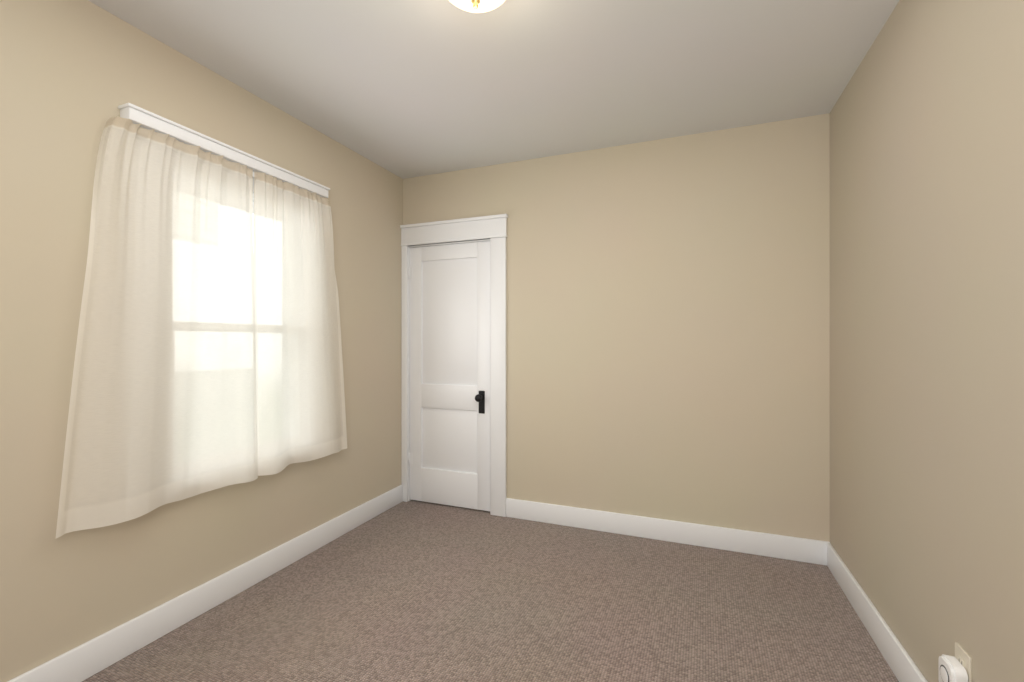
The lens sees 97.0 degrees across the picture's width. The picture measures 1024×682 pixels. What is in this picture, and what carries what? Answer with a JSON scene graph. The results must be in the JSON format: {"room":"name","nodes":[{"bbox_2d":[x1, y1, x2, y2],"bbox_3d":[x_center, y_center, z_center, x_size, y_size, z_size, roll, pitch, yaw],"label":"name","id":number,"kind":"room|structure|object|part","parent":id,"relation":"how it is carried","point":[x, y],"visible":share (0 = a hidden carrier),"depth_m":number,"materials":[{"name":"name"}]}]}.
{"room":"empty bedroom","nodes":[
{"label":"empty bedroom","id":0,"kind":"room"},
{"bbox_2d":[0,0,402,681],"bbox_3d":[-1.567,-0.010,1.845,0.220,2.440,3.500,0,0,21],"label":"wall","id":1,"kind":"structure","parent":0,"point":[74,74],"depth_m":1.67,"materials":[{"name":"beige paint"}]},
{"bbox_2d":[55,116,346,538],"bbox_3d":[-1.276,-0.085,2.144,0.105,1.495,1.378,0,0,21],"label":"curtain","id":2,"kind":"object","parent":1,"relation":"attached to","point":[208,354],"visible":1,"depth_m":1.92,"materials":[{"name":"white fabric"}]},
{"bbox_2d":[7,485,402,681],"bbox_3d":[-1.461,1.146,1.792,0.016,0.128,3.478,0,0,21],"label":"baseboard","id":3,"kind":"structure","parent":1,"relation":"attached to","point":[89,658],"depth_m":1.96,"materials":[{"name":"white paint"}]},
{"bbox_3d":[-1.407,-0.057,2.296,0.250,1.365,0.785,0,0,21],"label":"window","id":4,"kind":"structure","parent":1,"relation":"in","visible":0},
{"bbox_2d":[118,103,329,197],"bbox_3d":[-1.280,-0.120,2.184,0.068,1.547,1.026,0,0,21],"label":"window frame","id":5,"kind":"structure","parent":4,"relation":"attached to","point":[144,118],"depth_m":2.00,"materials":[{"name":"white paint"}]},
{"bbox_2d":[82,500,898,681],"bbox_3d":[-0.225,1.260,1.322,3.100,0.100,3.800,0,0,21],"label":"floor","id":6,"kind":"structure","parent":0,"point":[414,591],"depth_m":1.99,"materials":[{"name":"brown carpet"}]},
{"bbox_2d":[88,0,898,178],"bbox_3d":[-0.225,-1.290,1.322,3.100,0.120,3.800,0,0,21],"label":"ceiling","id":7,"kind":"structure","parent":0,"point":[403,89],"depth_m":2.01,"materials":[{"name":"paint"}]},
{"bbox_2d":[449,0,505,12],"bbox_3d":[-0.120,-1.164,1.496,0.262,0.132,0.262,0,0,21],"label":"lamp","id":8,"kind":"object","parent":7,"relation":"attached to","point":[477,6],"visible":1,"depth_m":1.53,"materials":[{"name":"white glass"}]},
{"bbox_2d":[403,113,829,541],"bbox_3d":[0.438,-0.010,3.022,3.100,2.440,0.150,0,0,21],"label":"wall","id":9,"kind":"structure","parent":0,"point":[668,328],"depth_m":2.74,"materials":[{"name":"beige paint"}]},
{"bbox_2d":[408,241,489,510],"bbox_3d":[-0.474,0.248,3.284,0.673,1.900,0.108,0,0,21],"label":"door","id":10,"kind":"structure","parent":9,"relation":"in","point":[450,368],"depth_m":3.30,"materials":[{"name":"white paint"}]},
{"bbox_3d":[-0.768,0.190,3.412,0.031,1.506,0.013,0,0,21],"label":"door hinge","id":11,"kind":"part","parent":10,"relation":"part of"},
{"bbox_3d":[-0.226,0.432,3.169,0.054,0.160,0.072,0,0,21],"label":"knob","id":12,"kind":"part","parent":10,"relation":"part of","materials":[{"name":"black metal"}]},
{"bbox_2d":[400,214,507,516],"bbox_3d":[-0.405,0.170,3.331,0.864,2.080,0.187,0,0,21],"label":"door frame","id":13,"kind":"structure","parent":9,"relation":"attached to","point":[493,228],"depth_m":3.15,"materials":[{"name":"white paint"}]},
{"bbox_2d":[506,498,829,565],"bbox_3d":[0.836,1.146,2.778,1.880,0.128,0.016,0,0,21],"label":"baseboard","id":14,"kind":"structure","parent":9,"relation":"attached to","point":[813,551],"depth_m":2.71,"materials":[{"name":"white paint"}]},
{"bbox_2d":[830,0,1023,681],"bbox_3d":[1.149,-0.010,0.786,0.150,2.440,3.500,0,0,21],"label":"wall","id":15,"kind":"structure","parent":0,"point":[927,327],"depth_m":1.40,"materials":[{"name":"beige paint"}]},
{"bbox_2d":[827,543,927,681],"bbox_3d":[1.069,1.146,0.809,0.016,0.128,3.484,0,0,21],"label":"baseboard","id":16,"kind":"structure","parent":15,"relation":"attached to","point":[899,661],"depth_m":1.81,"materials":[{"name":"white paint"}]},
{"bbox_2d":[938,642,971,681],"bbox_3d":[1.228,0.921,1.258,0.046,0.138,0.080,0,0,21],"label":"electrical outlet plate","id":17,"kind":"object","parent":15,"relation":"attached to","point":[957,667],"visible":1,"depth_m":1.25,"materials":[{"name":"beige plastic"}]}
]}

